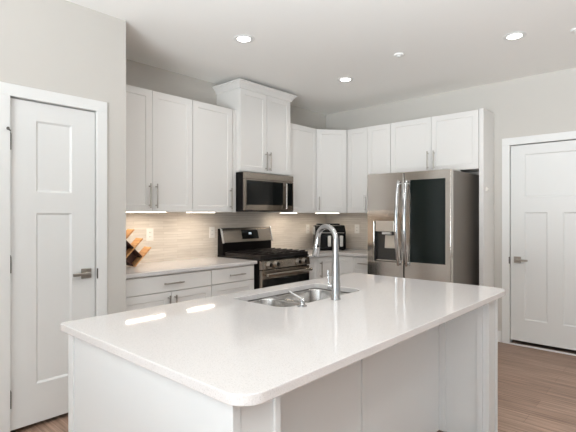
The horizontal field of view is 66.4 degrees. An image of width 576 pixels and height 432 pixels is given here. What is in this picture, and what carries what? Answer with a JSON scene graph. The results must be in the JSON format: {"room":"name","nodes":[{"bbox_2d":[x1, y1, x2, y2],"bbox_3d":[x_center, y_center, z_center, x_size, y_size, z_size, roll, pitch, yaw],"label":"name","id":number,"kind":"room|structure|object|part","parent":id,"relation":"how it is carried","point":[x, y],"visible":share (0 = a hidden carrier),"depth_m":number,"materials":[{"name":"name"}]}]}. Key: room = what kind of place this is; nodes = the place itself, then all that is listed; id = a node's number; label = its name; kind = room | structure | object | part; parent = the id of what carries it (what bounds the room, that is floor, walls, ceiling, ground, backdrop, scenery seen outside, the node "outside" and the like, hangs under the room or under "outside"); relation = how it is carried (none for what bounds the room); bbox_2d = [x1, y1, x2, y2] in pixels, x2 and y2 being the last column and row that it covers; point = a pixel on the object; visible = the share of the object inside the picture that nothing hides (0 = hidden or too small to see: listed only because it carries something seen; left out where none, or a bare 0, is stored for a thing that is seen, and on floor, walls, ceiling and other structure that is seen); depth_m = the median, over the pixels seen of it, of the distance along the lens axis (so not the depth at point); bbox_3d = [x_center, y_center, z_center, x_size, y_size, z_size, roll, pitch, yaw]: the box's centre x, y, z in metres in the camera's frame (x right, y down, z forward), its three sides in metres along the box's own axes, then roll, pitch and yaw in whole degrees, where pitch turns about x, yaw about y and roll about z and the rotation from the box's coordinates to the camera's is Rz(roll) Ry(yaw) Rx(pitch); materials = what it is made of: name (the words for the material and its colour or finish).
{"room":"kitchen","nodes":[
{"label":"kitchen","id":0,"kind":"room"},
{"bbox_2d":[0,0,125,314],"bbox_3d":[-2.815,-0.040,1.986,0.840,2.730,3.977,0,0,42],"label":"wall","id":1,"kind":"structure","parent":0,"point":[59,46],"depth_m":2.95,"materials":[{"name":"grey paint"}]},
{"bbox_2d":[6,98,97,430],"bbox_3d":[-1.499,0.293,2.818,0.093,2.003,0.555,0,0,42],"label":"door","id":2,"kind":"structure","parent":1,"relation":"in","point":[52,148],"depth_m":2.80,"materials":[{"name":"white paint"}]},
{"bbox_3d":[-1.374,0.390,2.923,0.048,0.022,0.117,0,0,42],"label":"lever","id":3,"kind":"part","parent":2,"relation":"part of","materials":[{"name":"silver metal"}]},
{"bbox_2d":[0,81,106,431],"bbox_3d":[-1.523,0.269,2.853,0.116,2.113,0.665,0,0,42],"label":"trim","id":4,"kind":"structure","parent":1,"relation":"attached to","point":[7,90],"depth_m":2.65,"materials":[{"name":"white paint"}]},
{"bbox_2d":[126,59,325,128],"bbox_3d":[-0.590,-0.040,4.989,0.120,2.730,3.463,0,0,42],"label":"wall","id":5,"kind":"structure","parent":0,"point":[140,75],"depth_m":4.38,"materials":[{"name":"grey paint"}]},
{"bbox_2d":[146,228,152,240],"bbox_3d":[-1.288,0.177,4.106,0.008,0.116,0.072,0,0,42],"label":"outlet","id":6,"kind":"object","parent":5,"relation":"attached to","point":[149,231],"visible":1,"depth_m":4.10,"materials":[{"name":"white plastic"}]},
{"bbox_2d":[126,84,191,211],"bbox_3d":[-1.279,-0.554,3.859,0.366,1.042,0.856,0,0,42],"label":"upper cabinet","id":7,"kind":"object","parent":5,"relation":"attached to","point":[158,124],"visible":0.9,"depth_m":3.80,"materials":[{"name":"white paint"}]},
{"bbox_3d":[-1.316,-0.554,3.617,0.020,1.036,0.430,0,0,42],"label":"door","id":8,"kind":"part","parent":7,"relation":"part of","materials":[{"name":"white paint"}]},
{"bbox_3d":[-1.170,-0.169,3.736,0.038,0.210,0.012,0,0,42],"label":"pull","id":9,"kind":"part","parent":7,"relation":"part of","materials":[{"name":"silver metal"}]},
{"bbox_3d":[-1.031,-0.554,3.932,0.020,1.036,0.411,0,0,42],"label":"door","id":10,"kind":"part","parent":7,"relation":"part of","materials":[{"name":"white paint"}]},
{"bbox_2d":[209,227,214,237],"bbox_3d":[-0.802,0.177,4.646,0.008,0.116,0.072,0,0,42],"label":"outlet","id":11,"kind":"object","parent":5,"relation":"attached to","point":[211,229],"visible":1,"depth_m":4.64,"materials":[{"name":"white plastic"}]},
{"bbox_2d":[192,100,235,211],"bbox_3d":[-0.811,-0.554,4.378,0.366,1.042,0.538,0,0,42],"label":"upper cabinet","id":12,"kind":"object","parent":5,"relation":"attached to","point":[213,126],"visible":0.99,"depth_m":4.26,"materials":[{"name":"white paint"}]},
{"bbox_3d":[-0.568,-0.169,4.402,0.038,0.210,0.012,0,0,42],"label":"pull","id":13,"kind":"part","parent":12,"relation":"part of","materials":[{"name":"silver metal"}]},
{"bbox_2d":[126,212,367,262],"bbox_3d":[-0.151,0.182,4.512,1.170,0.515,3.343,0,0,42],"label":"backsplash","id":14,"kind":"structure","parent":5,"relation":"attached to","point":[176,235],"depth_m":4.66,"materials":[{"name":"tile"}]},
{"bbox_2d":[212,78,296,175],"bbox_3d":[-0.347,-0.905,4.842,0.433,0.920,0.874,0,0,42],"label":"upper cabinet","id":15,"kind":"object","parent":5,"relation":"attached to","point":[262,112],"visible":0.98,"depth_m":4.66,"materials":[{"name":"white paint"}]},
{"bbox_3d":[-0.363,-0.877,4.598,0.020,0.840,0.376,0,0,42],"label":"door","id":16,"kind":"part","parent":15,"relation":"part of","materials":[{"name":"white paint"}]},
{"bbox_3d":[-0.347,-1.329,4.842,0.433,0.072,0.874,0,0,42],"label":"crown moulding","id":17,"kind":"part","parent":15,"relation":"part of","materials":[{"name":"white paint"}]},
{"bbox_2d":[236,172,292,211],"bbox_3d":[-0.331,-0.242,4.815,0.473,0.399,0.738,0,0,42],"label":"microwave","id":18,"kind":"object","parent":15,"relation":"attached to","point":[255,192],"visible":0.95,"depth_m":4.61,"materials":[{"name":"silver metal"}]},
{"bbox_3d":[-0.243,-0.214,4.641,0.030,0.318,0.598,0,0,42],"label":"door","id":19,"kind":"part","parent":18,"relation":"part of","materials":[{"name":"black glass"}]},
{"bbox_3d":[-0.199,-0.049,4.695,0.024,0.012,0.730,0,0,42],"label":"trim","id":20,"kind":"part","parent":18,"relation":"part of","materials":[{"name":"black"}]},
{"bbox_3d":[-0.023,-0.211,4.832,0.040,0.277,0.017,0,0,31],"label":"handle","id":21,"kind":"part","parent":18,"relation":"part of","materials":[{"name":"silver metal"}]},
{"bbox_3d":[0.005,-0.214,4.916,0.030,0.318,0.138,0,0,42],"label":"control panel","id":22,"kind":"part","parent":18,"relation":"part of","materials":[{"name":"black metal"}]},
{"bbox_3d":[-0.107,-0.877,4.882,0.020,0.840,0.376,0,0,42],"label":"door","id":23,"kind":"part","parent":15,"relation":"part of","materials":[{"name":"white paint"}]},
{"bbox_2d":[268,123,315,212],"bbox_3d":[0.051,-0.554,5.362,0.328,1.042,0.535,0,0,42],"label":"upper cabinet","id":24,"kind":"object","parent":5,"relation":"attached to","point":[302,138],"visible":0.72,"depth_m":5.28,"materials":[{"name":"white paint"}]},
{"bbox_3d":[0.166,-0.554,5.259,0.020,1.036,0.531,0,0,42],"label":"door","id":25,"kind":"part","parent":24,"relation":"part of","materials":[{"name":"white paint"}]},
{"bbox_2d":[306,225,309,232],"bbox_3d":[0.262,0.177,5.824,0.008,0.116,0.072,0,0,42],"label":"outlet","id":26,"kind":"object","parent":5,"relation":"attached to","point":[307,226],"visible":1,"depth_m":5.82,"materials":[{"name":"white plastic"}]},
{"bbox_2d":[10,340,575,431],"bbox_3d":[0.907,1.375,0.946,7.820,0.100,7.720,0,0,42],"label":"floor","id":27,"kind":"structure","parent":0,"point":[537,387],"depth_m":3.30,"materials":[{"name":"brown wood"}]},
{"bbox_2d":[126,269,210,310],"bbox_3d":[-1.174,0.896,3.758,0.658,0.857,0.848,0,0,42],"label":"base cabinet","id":28,"kind":"object","parent":27,"relation":"on","point":[155,290],"visible":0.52,"depth_m":3.54,"materials":[{"name":"white paint"}]},
{"bbox_3d":[-1.101,0.917,3.420,0.020,0.600,0.433,0,0,42],"label":"door","id":29,"kind":"part","parent":28,"relation":"part of","materials":[{"name":"white paint"}]},
{"bbox_3d":[-0.964,0.546,3.571,0.020,0.130,0.840,0,0,42],"label":"drawer","id":30,"kind":"part","parent":28,"relation":"part of","materials":[{"name":"white paint"}]},
{"bbox_3d":[-0.926,0.545,3.570,0.038,0.012,0.185,0,0,42],"label":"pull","id":31,"kind":"part","parent":28,"relation":"part of","materials":[{"name":"silver metal"}]},
{"bbox_3d":[-0.818,0.917,3.733,0.020,0.600,0.403,0,0,42],"label":"door","id":32,"kind":"part","parent":28,"relation":"part of","materials":[{"name":"white paint"}]},
{"bbox_2d":[126,257,256,277],"bbox_3d":[-0.997,0.452,3.961,0.635,0.030,1.387,0,0,42],"label":"countertop","id":33,"kind":"structure","parent":28,"relation":"on","point":[185,265],"depth_m":3.85,"materials":[{"name":"white stone"}]},
{"bbox_2d":[126,229,150,266],"bbox_3d":[-1.355,0.275,3.722,0.110,0.319,0.383,0,0,42],"label":"wine rack","id":34,"kind":"object","parent":33,"relation":"on","point":[133,257],"visible":0.56,"depth_m":3.75,"materials":[{"name":"brown wood"}]},
{"bbox_3d":[-1.380,0.311,3.729,0.006,0.226,0.232,0,0,42],"label":"panel","id":35,"kind":"part","parent":34,"relation":"part of","materials":[{"name":"brown wood"}]},
{"bbox_2d":[210,264,253,296],"bbox_3d":[-0.710,0.896,4.272,0.658,0.857,0.532,0,0,42],"label":"base cabinet","id":36,"kind":"object","parent":27,"relation":"on","point":[226,280],"visible":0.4,"depth_m":4.06,"materials":[{"name":"white paint"}]},
{"bbox_3d":[-0.507,0.763,4.077,0.020,0.293,0.510,0,0,42],"label":"drawer","id":37,"kind":"part","parent":36,"relation":"part of","materials":[{"name":"white paint"}]},
{"bbox_3d":[-0.507,0.546,4.077,0.020,0.130,0.510,0,0,42],"label":"drawer","id":38,"kind":"part","parent":36,"relation":"part of","materials":[{"name":"white paint"}]},
{"bbox_2d":[217,226,312,288],"bbox_3d":[-0.228,0.727,4.719,0.739,1.196,0.750,0,0,42],"label":"gas range","id":39,"kind":"object","parent":27,"relation":"on","point":[274,266],"visible":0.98,"depth_m":4.63,"materials":[{"name":"silver metal"}]},
{"bbox_2d":[217,254,308,260],"bbox_3d":[-0.263,0.430,4.739,0.660,0.020,0.732,0,0,42],"label":"cooktop","id":40,"kind":"object","parent":39,"relation":"in","point":[279,257],"depth_m":4.47,"materials":[{"name":"black metal"}]},
{"bbox_3d":[-0.022,0.831,4.521,0.037,0.588,0.722,0,0,42],"label":"oven door","id":41,"kind":"part","parent":39,"relation":"part of","materials":[{"name":"silver metal"}]},
{"bbox_3d":[-0.020,0.485,4.519,0.046,0.089,0.728,0,0,42],"label":"control panel","id":42,"kind":"part","parent":39,"relation":"part of","materials":[{"name":"silver metal"}]},
{"bbox_3d":[0.015,0.575,4.488,0.068,0.032,0.668,0,0,42],"label":"handle","id":43,"kind":"part","parent":39,"relation":"part of","materials":[{"name":"silver metal"}]},
{"bbox_2d":[68,299,497,431],"bbox_3d":[0.182,0.896,2.221,1.034,0.857,2.106,0,0,42],"label":"base cabinet","id":44,"kind":"object","parent":27,"relation":"on","point":[443,377],"visible":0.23,"depth_m":1.98,"materials":[{"name":"white paint"}]},
{"bbox_3d":[-0.497,0.896,1.443,0.992,0.857,0.028,0,0,42],"label":"panel","id":45,"kind":"part","parent":44,"relation":"part of","materials":[{"name":"white paint"}]},
{"bbox_3d":[-0.080,0.896,1.184,0.034,0.857,0.141,0,0,42],"label":"corner post","id":46,"kind":"part","parent":44,"relation":"part of","materials":[{"name":"white paint"}]},
{"bbox_2d":[61,273,504,405],"bbox_3d":[0.195,0.452,2.212,1.120,0.030,2.138,0,0,42],"label":"countertop","id":47,"kind":"structure","parent":44,"relation":"on","point":[229,349],"depth_m":1.67,"materials":[{"name":"white stone"}]},
{"bbox_2d":[288,290,306,306],"bbox_3d":[0.047,0.402,2.142,0.103,0.069,0.048,0,0,42],"label":"soap dispenser","id":48,"kind":"object","parent":47,"relation":"on","point":[301,304],"visible":1,"depth_m":2.12,"materials":[{"name":"silver metal"}]},
{"bbox_2d":[248,288,347,306],"bbox_3d":[0.078,0.567,2.458,0.400,0.199,0.727,0,0,42],"label":"sink","id":49,"kind":"object","parent":47,"relation":"in","point":[313,294],"visible":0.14,"depth_m":2.68,"materials":[{"name":"grey metal"}]},
{"bbox_3d":[-0.067,0.567,2.299,0.383,0.198,0.277,0,0,42],"label":"bowl","id":50,"kind":"part","parent":49,"relation":"part of","materials":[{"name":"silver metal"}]},
{"bbox_3d":[0.178,0.567,2.571,0.383,0.198,0.406,0,0,42],"label":"bowl","id":51,"kind":"part","parent":49,"relation":"part of","materials":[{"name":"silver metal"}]},
{"bbox_2d":[312,224,340,299],"bbox_3d":[0.195,0.241,2.356,0.066,0.392,0.213,0,0,-37],"label":"kitchen faucet","id":52,"kind":"object","parent":47,"relation":"on","point":[334,286],"visible":1,"depth_m":2.29,"materials":[{"name":"silver metal"}]},
{"bbox_3d":[0.219,0.334,2.299,0.026,0.098,0.027,0,0,5],"label":"handle","id":53,"kind":"part","parent":52,"relation":"part of","materials":[{"name":"silver metal"}]},
{"bbox_3d":[0.343,0.896,2.080,0.018,0.857,2.043,0,0,42],"label":"panel","id":54,"kind":"part","parent":44,"relation":"part of","materials":[{"name":"white paint"}]},
{"bbox_3d":[1.190,0.896,2.593,0.034,0.857,0.141,0,0,42],"label":"corner post","id":55,"kind":"part","parent":44,"relation":"part of","materials":[{"name":"white paint"}]},
{"bbox_3d":[0.890,0.896,2.981,0.992,0.857,0.028,0,0,42],"label":"panel","id":56,"kind":"part","parent":44,"relation":"part of","materials":[{"name":"white paint"}]},
{"bbox_2d":[307,257,317,279],"bbox_3d":[0.037,0.896,5.129,0.620,0.857,0.218,0,0,42],"label":"base cabinet","id":57,"kind":"object","parent":27,"relation":"on","point":[313,274],"visible":0.16,"depth_m":4.95,"materials":[{"name":"white paint"}]},
{"bbox_2d":[317,255,354,277],"bbox_3d":[0.531,0.896,5.489,0.870,0.857,0.974,0,0,42],"label":"base cabinet","id":58,"kind":"object","parent":27,"relation":"on","point":[346,263],"visible":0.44,"depth_m":5.15,"materials":[{"name":"white paint"}]},
{"bbox_3d":[0.453,0.849,5.141,0.020,0.736,0.345,0,0,42],"label":"door","id":59,"kind":"part","parent":58,"relation":"part of","materials":[{"name":"white paint"}]},
{"bbox_2d":[299,248,367,257],"bbox_3d":[0.567,0.452,5.302,1.161,0.030,1.189,0,0,42],"label":"countertop","id":60,"kind":"structure","parent":58,"relation":"on","point":[348,251],"depth_m":5.21,"materials":[{"name":"white stone"}]},
{"bbox_2d":[313,223,345,249],"bbox_3d":[0.526,0.270,5.631,0.397,0.333,0.320,0,0,-3],"label":"air fryer","id":61,"kind":"object","parent":60,"relation":"on","point":[326,239],"visible":0.65,"depth_m":5.52,"materials":[{"name":"black plastic"}]},
{"bbox_2d":[320,234,332,248],"bbox_3d":[0.476,0.327,5.513,0.214,0.180,0.010,0,0,-3],"label":"basket","id":62,"kind":"object","parent":61,"relation":"on","point":[326,240],"depth_m":5.51,"materials":[{"name":"grey plastic"}]},
{"bbox_3d":[0.513,0.114,5.698,0.293,0.020,0.145,0,0,-3],"label":"lid","id":63,"kind":"part","parent":61,"relation":"part of","materials":[{"name":"black plastic"}]},
{"bbox_3d":[0.536,0.163,5.557,0.323,0.068,0.061,0,0,-3],"label":"control panel","id":64,"kind":"part","parent":61,"relation":"part of","materials":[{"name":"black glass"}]},
{"bbox_2d":[338,234,344,248],"bbox_3d":[0.652,0.327,5.522,0.125,0.180,0.010,0,0,-3],"label":"basket","id":65,"kind":"object","parent":61,"relation":"on","point":[341,237],"depth_m":5.52,"materials":[{"name":"grey plastic"}]},
{"bbox_3d":[0.678,0.849,5.189,0.243,0.736,0.020,0,0,42],"label":"door","id":66,"kind":"part","parent":58,"relation":"part of","materials":[{"name":"white paint"}]},
{"bbox_2d":[354,256,367,273],"bbox_3d":[1.070,0.896,5.215,0.294,0.857,0.659,0,0,42],"label":"base cabinet","id":67,"kind":"object","parent":27,"relation":"on","point":[360,263],"visible":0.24,"depth_m":5.04,"materials":[{"name":"white paint"}]},
{"bbox_3d":[0.881,0.763,5.006,0.288,0.293,0.020,0,0,42],"label":"drawer","id":68,"kind":"part","parent":67,"relation":"part of","materials":[{"name":"white paint"}]},
{"bbox_2d":[368,168,478,285],"bbox_3d":[1.433,0.437,4.695,0.906,1.776,0.905,0,0,42],"label":"refrigerator","id":69,"kind":"object","parent":27,"relation":"on","point":[423,225],"visible":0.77,"depth_m":4.39,"materials":[{"name":"grey metal"}]},
{"bbox_3d":[1.023,0.112,4.601,0.219,0.113,0.057,0,0,42],"label":"dispenser panel","id":70,"kind":"part","parent":69,"relation":"part of","materials":[{"name":"beige"}]},
{"bbox_3d":[1.031,0.136,4.610,0.422,1.149,0.065,0,0,42],"label":"door","id":71,"kind":"part","parent":69,"relation":"part of","materials":[{"name":"silver metal"}]},
{"bbox_3d":[1.102,0.077,4.443,0.032,0.864,0.088,0,0,42],"label":"handle","id":72,"kind":"part","parent":69,"relation":"part of","materials":[{"name":"silver metal"}]},
{"bbox_3d":[1.169,0.077,4.383,0.032,0.864,0.088,0,0,42],"label":"handle","id":73,"kind":"part","parent":69,"relation":"part of","materials":[{"name":"silver metal"}]},
{"bbox_3d":[1.351,0.055,4.274,0.358,0.820,0.004,0,0,42],"label":"glass panel","id":74,"kind":"part","parent":69,"relation":"part of","materials":[{"name":"black glass"}]},
{"bbox_3d":[1.370,0.136,4.304,0.476,1.149,0.065,0,0,42],"label":"door","id":75,"kind":"part","parent":69,"relation":"part of","materials":[{"name":"silver metal"}]},
{"bbox_2d":[479,108,493,286],"bbox_3d":[2.068,0.123,4.537,0.081,2.404,0.329,0,0,42],"label":"end panel","id":76,"kind":"object","parent":27,"relation":"on","point":[486,118],"visible":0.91,"depth_m":4.48,"materials":[{"name":"white paint"}]},
{"bbox_2d":[66,0,575,114],"bbox_3d":[0.907,-1.465,0.946,7.820,0.120,7.720,0,0,42],"label":"ceiling","id":77,"kind":"structure","parent":0,"point":[300,48],"depth_m":3.53,"materials":[{"name":"white paint"}]},
{"bbox_2d":[233,34,254,42],"bbox_3d":[-0.349,-1.402,3.494,0.168,0.006,0.168,0,0,42],"label":"recessed light","id":78,"kind":"object","parent":77,"relation":"in","point":[243,38],"visible":1,"depth_m":3.48,"materials":[{"name":"white paint"}]},
{"bbox_2d":[238,37,249,41],"bbox_3d":[-0.349,-1.403,3.494,0.102,0.003,0.102,0,0,42],"label":"diffuser","id":79,"kind":"object","parent":78,"relation":"attached to","point":[240,39],"depth_m":3.50,"materials":[{"name":"white plastic"}]},
{"bbox_2d":[337,77,353,81],"bbox_3d":[0.593,-1.402,4.538,0.168,0.006,0.168,0,0,42],"label":"recessed light","id":80,"kind":"object","parent":77,"relation":"in","point":[342,79],"visible":1,"depth_m":4.53,"materials":[{"name":"white paint"}]},
{"bbox_2d":[394,53,403,57],"bbox_3d":[0.968,-1.394,3.839,0.090,0.022,0.090,0,0,42],"label":"sprinkler cover","id":81,"kind":"object","parent":77,"relation":"attached to","point":[397,55],"visible":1,"depth_m":3.82,"materials":[{"name":"white paint"}]},
{"bbox_2d":[503,31,526,40],"bbox_3d":[1.770,-1.402,3.440,0.168,0.006,0.168,0,0,42],"label":"recessed light","id":82,"kind":"object","parent":77,"relation":"in","point":[514,35],"visible":1,"depth_m":3.44,"materials":[{"name":"white paint"}]},
{"bbox_2d":[507,34,521,38],"bbox_3d":[1.770,-1.403,3.440,0.102,0.003,0.102,0,0,42],"label":"diffuser","id":83,"kind":"object","parent":82,"relation":"attached to","point":[509,36],"depth_m":3.44,"materials":[{"name":"white plastic"}]},
{"bbox_2d":[326,67,575,330],"bbox_3d":[3.410,-0.040,3.630,7.640,2.730,0.120,0,0,42],"label":"wall","id":84,"kind":"structure","parent":0,"point":[545,103],"depth_m":4.62,"materials":[{"name":"grey paint"}]},
{"bbox_2d":[316,129,346,212],"bbox_3d":[0.535,-0.554,5.715,0.572,1.042,0.633,0,0,42],"label":"upper cabinet","id":85,"kind":"object","parent":84,"relation":"attached to","point":[331,145],"visible":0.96,"depth_m":5.49,"materials":[{"name":"white paint"}]},
{"bbox_2d":[355,224,358,232],"bbox_3d":[0.908,0.175,5.790,0.072,0.116,0.008,0,0,42],"label":"outlet","id":86,"kind":"object","parent":84,"relation":"attached to","point":[356,225],"visible":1,"depth_m":5.79,"materials":[{"name":"white plastic"}]},
{"bbox_2d":[347,123,390,212],"bbox_3d":[1.062,-0.554,5.419,0.602,1.042,0.366,0,0,42],"label":"upper cabinet","id":87,"kind":"object","parent":84,"relation":"attached to","point":[368,148],"visible":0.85,"depth_m":5.34,"materials":[{"name":"white paint"}]},
{"bbox_3d":[0.858,-0.554,5.422,0.291,1.036,0.020,0,0,42],"label":"door","id":88,"kind":"part","parent":87,"relation":"part of","materials":[{"name":"white paint"}]},
{"bbox_3d":[1.081,-0.554,5.220,0.303,1.036,0.020,0,0,42],"label":"door","id":89,"kind":"part","parent":87,"relation":"part of","materials":[{"name":"white paint"}]},
{"bbox_2d":[391,109,478,172],"bbox_3d":[1.656,-0.775,4.884,0.993,0.600,0.366,0,0,42],"label":"upper cabinet","id":90,"kind":"object","parent":84,"relation":"attached to","point":[449,140],"visible":0.92,"depth_m":4.74,"materials":[{"name":"white paint"}]},
{"bbox_3d":[1.379,-0.775,4.951,0.488,0.594,0.020,0,0,42],"label":"door","id":91,"kind":"part","parent":90,"relation":"part of","materials":[{"name":"white paint"}]},
{"bbox_3d":[1.747,-0.775,4.619,0.496,0.594,0.020,0,0,42],"label":"door","id":92,"kind":"part","parent":90,"relation":"part of","materials":[{"name":"white paint"}]},
{"bbox_2d":[498,331,501,341],"bbox_3d":[4.146,1.268,2.877,5.297,0.115,0.013,0,0,42],"label":"baseboard","id":93,"kind":"structure","parent":84,"relation":"attached to","point":[499,332],"depth_m":4.61,"materials":[{"name":"white paint"}]},
{"bbox_2d":[502,131,575,343],"bbox_3d":[2.626,0.262,4.314,0.958,2.126,0.116,0,0,42],"label":"trim","id":94,"kind":"structure","parent":84,"relation":"attached to","point":[507,143],"depth_m":4.56,"materials":[{"name":"white paint"}]},
{"bbox_2d":[509,140,575,349],"bbox_3d":[2.594,0.281,4.287,0.813,2.000,0.093,0,0,42],"label":"door","id":95,"kind":"structure","parent":84,"relation":"in","point":[543,175],"depth_m":4.36,"materials":[{"name":"white paint"}]},
{"bbox_2d":[509,342,575,355],"bbox_3d":[2.593,1.319,4.277,0.810,0.012,0.024,0,0,42],"label":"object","id":96,"kind":"structure","parent":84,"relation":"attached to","point":[510,342],"depth_m":4.34,"materials":[{"name":"white paint"}]}
]}

